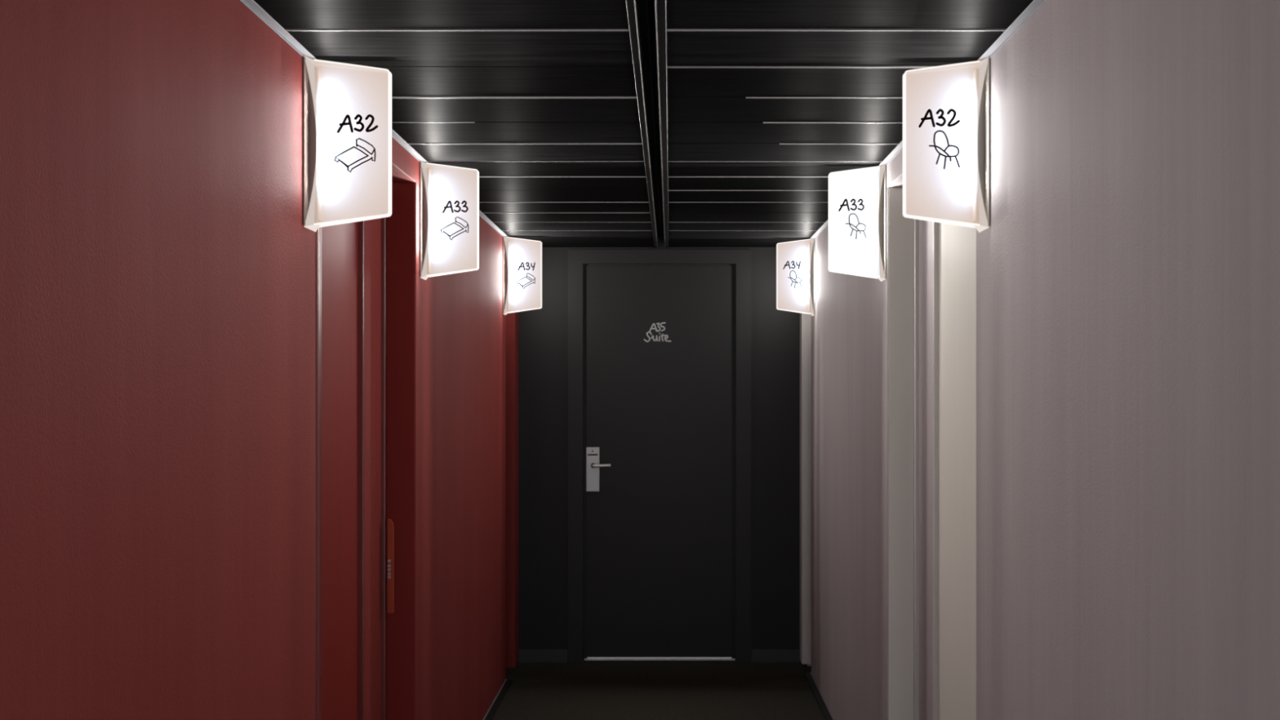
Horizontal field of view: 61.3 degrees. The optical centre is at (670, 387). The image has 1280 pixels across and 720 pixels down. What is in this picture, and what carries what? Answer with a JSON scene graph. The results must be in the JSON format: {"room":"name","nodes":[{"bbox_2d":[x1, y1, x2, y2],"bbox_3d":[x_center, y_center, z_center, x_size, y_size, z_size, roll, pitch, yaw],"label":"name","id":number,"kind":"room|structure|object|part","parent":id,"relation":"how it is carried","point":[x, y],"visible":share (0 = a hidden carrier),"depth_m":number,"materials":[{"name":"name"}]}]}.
{"room":"hotel corridor","nodes":[
{"label":"hotel corridor","id":0,"kind":"room"},
{"bbox_2d":[0,0,512,719],"bbox_3d":[-0.891,0.349,2.437,0.192,2.142,6.273,0,0,0],"label":"wall","id":1,"kind":"structure","parent":0,"point":[157,253],"depth_m":1.75,"materials":[{"name":"red paint"}]},
{"bbox_2d":[315,226,321,719],"bbox_3d":[-0.815,0.390,2.446,0.041,2.060,0.045,0,0,0],"label":"trim","id":2,"kind":"structure","parent":1,"relation":"attached to","point":[318,233],"depth_m":2.44,"materials":[{"name":"red paint"}]},
{"bbox_2d":[302,56,391,231],"bbox_3d":[-0.705,-0.532,2.375,0.179,0.371,0.082,0,0,0],"label":"lamp","id":3,"kind":"object","parent":1,"relation":"attached to","point":[347,108],"visible":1,"depth_m":2.36,"materials":[{"name":"white plastic"}]},
{"bbox_2d":[321,182,414,719],"bbox_3d":[-0.876,0.390,2.898,0.154,2.060,0.953,0,0,0],"label":"door","id":4,"kind":"structure","parent":1,"relation":"in","point":[353,255],"depth_m":3.21,"materials":[{"name":"red paint"}]},
{"bbox_3d":[-0.924,0.390,2.893,0.047,2.060,0.941,0,0,0],"label":"frame","id":5,"kind":"part","parent":4,"relation":"part of","materials":[{"name":"red wood"}]},
{"bbox_2d":[387,518,394,613],"bbox_3d":[-0.869,0.555,3.355,0.019,0.292,0.011,0,0,0],"label":"lock plate","id":6,"kind":"object","parent":4,"relation":"attached to","point":[390,524],"visible":1,"depth_m":3.35,"materials":[{"name":"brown metal"}]},
{"bbox_2d":[240,0,507,236],"bbox_3d":[-0.786,-0.718,2.436,0.018,0.008,6.272,0,0,0],"label":"trim","id":7,"kind":"structure","parent":1,"relation":"attached to","point":[251,5],"depth_m":2.26,"materials":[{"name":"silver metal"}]},
{"bbox_2d":[419,160,479,279],"bbox_3d":[-0.705,-0.532,3.463,0.179,0.371,0.082,0,0,0],"label":"lamp","id":8,"kind":"object","parent":1,"relation":"attached to","point":[449,195],"visible":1,"depth_m":3.45,"materials":[{"name":"white plastic"}]},
{"bbox_2d":[482,679,512,719],"bbox_3d":[-0.778,1.413,2.255,0.034,0.013,5.910,0,0,0],"label":"baseboard","id":9,"kind":"structure","parent":1,"relation":"attached to","point":[504,689],"depth_m":4.86,"materials":[{"name":"black wood"}]},
{"bbox_2d":[505,311,518,667],"bbox_3d":[-0.814,0.352,5.509,0.062,2.128,0.126,0,0,0],"label":"trim","id":10,"kind":"structure","parent":1,"relation":"attached to","point":[512,318],"depth_m":5.45,"materials":[{"name":"red wood"}]},
{"bbox_2d":[502,235,542,315],"bbox_3d":[-0.705,-0.532,5.163,0.179,0.371,0.082,0,0,0],"label":"lamp","id":11,"kind":"object","parent":1,"relation":"attached to","point":[522,258],"visible":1,"depth_m":5.15,"materials":[{"name":"white plastic"}]},
{"bbox_2d":[253,0,1033,247],"bbox_3d":[-0.050,-0.791,2.562,2.200,0.142,6.523,0,0,0],"label":"ceiling","id":12,"kind":"structure","parent":0,"point":[766,100],"depth_m":2.64,"materials":[{"name":"black"}]},
{"bbox_2d":[626,0,668,248],"bbox_3d":[-0.045,-0.746,2.459,0.075,0.062,6.219,0,0,0],"label":"rail","id":13,"kind":"object","parent":12,"relation":"attached to","point":[646,19],"visible":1,"depth_m":2.75,"materials":[{"name":"black metal"}]},
{"bbox_2d":[492,662,825,719],"bbox_3d":[-0.050,1.470,2.562,2.200,0.100,6.523,0,0,0],"label":"floor","id":14,"kind":"structure","parent":0,"point":[567,691],"depth_m":5.03,"materials":[{"name":"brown carpet"}]},
{"bbox_2d":[518,240,800,662],"bbox_3d":[-0.050,0.289,5.643,1.900,2.262,0.140,0,0,0],"label":"wall","id":15,"kind":"structure","parent":0,"point":[543,332],"depth_m":5.57,"materials":[{"name":"black paint"}]},
{"bbox_2d":[518,648,799,662],"bbox_3d":[-0.058,1.386,5.567,1.450,0.068,0.012,0,0,0],"label":"baseboard","id":16,"kind":"structure","parent":15,"relation":"attached to","point":[525,655],"depth_m":5.56,"materials":[{"name":"grey wood"}]},
{"bbox_2d":[568,248,751,662],"bbox_3d":[-0.056,0.355,5.577,0.946,2.130,0.112,0,0,0],"label":"door","id":17,"kind":"structure","parent":15,"relation":"in","point":[660,340],"depth_m":5.59,"materials":[{"name":"black paint"}]},
{"bbox_3d":[-0.401,0.424,5.581,0.069,0.229,0.010,0,0,0],"label":"handle plate","id":18,"kind":"part","parent":17,"relation":"part of","materials":[{"name":"silver metal"}]},
{"bbox_3d":[-0.356,0.403,5.544,0.102,0.021,0.046,0,0,0],"label":"lever","id":19,"kind":"part","parent":17,"relation":"part of","materials":[{"name":"silver metal"}]},
{"bbox_2d":[806,0,1279,719],"bbox_3d":[0.788,0.349,2.437,0.186,2.142,6.273,0,0,0],"label":"wall","id":20,"kind":"structure","parent":0,"point":[1128,255],"depth_m":1.71,"materials":[{"name":"grey paint"}]},
{"bbox_2d":[776,238,814,315],"bbox_3d":[0.605,-0.532,5.233,0.179,0.371,0.082,0,0,0],"label":"lamp","id":21,"kind":"object","parent":20,"relation":"attached to","point":[795,260],"visible":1,"depth_m":5.22,"materials":[{"name":"white plastic"}]},
{"bbox_2d":[800,312,811,664],"bbox_3d":[0.706,0.348,5.529,0.078,2.120,0.086,0,0,0],"label":"trim","id":22,"kind":"structure","parent":20,"relation":"attached to","point":[805,319],"depth_m":5.49,"materials":[{"name":"grey paint"}]},
{"bbox_2d":[804,671,834,719],"bbox_3d":[0.678,1.413,2.317,0.034,0.013,6.035,0,0,0],"label":"baseboard","id":23,"kind":"structure","parent":20,"relation":"attached to","point":[819,697],"depth_m":4.91,"materials":[{"name":"black wood"}]},
{"bbox_2d":[828,164,886,281],"bbox_3d":[0.605,-0.532,3.513,0.179,0.371,0.082,0,0,0],"label":"lamp","id":24,"kind":"object","parent":20,"relation":"attached to","point":[857,197],"visible":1,"depth_m":3.50,"materials":[{"name":"white plastic"}]},
{"bbox_2d":[809,0,1046,239],"bbox_3d":[0.686,-0.718,2.436,0.018,0.008,6.272,0,0,0],"label":"trim","id":25,"kind":"structure","parent":20,"relation":"attached to","point":[1034,5],"depth_m":2.23,"materials":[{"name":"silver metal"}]},
{"bbox_2d":[888,187,976,719],"bbox_3d":[0.772,0.390,2.960,0.147,2.060,1.005,0,0,0],"label":"door frame","id":26,"kind":"structure","parent":20,"relation":"in","point":[945,254],"depth_m":3.31,"materials":[{"name":"grey paint"}]},
{"bbox_3d":[0.818,0.390,2.954,0.047,2.060,0.993,0,0,0],"label":"frame","id":27,"kind":"part","parent":26,"relation":"part of","materials":[{"name":"grey wood"}]},
{"bbox_2d":[902,57,990,232],"bbox_3d":[0.605,-0.532,2.385,0.179,0.371,0.082,0,0,0],"label":"lamp","id":28,"kind":"object","parent":20,"relation":"attached to","point":[946,108],"visible":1,"depth_m":2.37,"materials":[{"name":"white plastic"}]}
]}

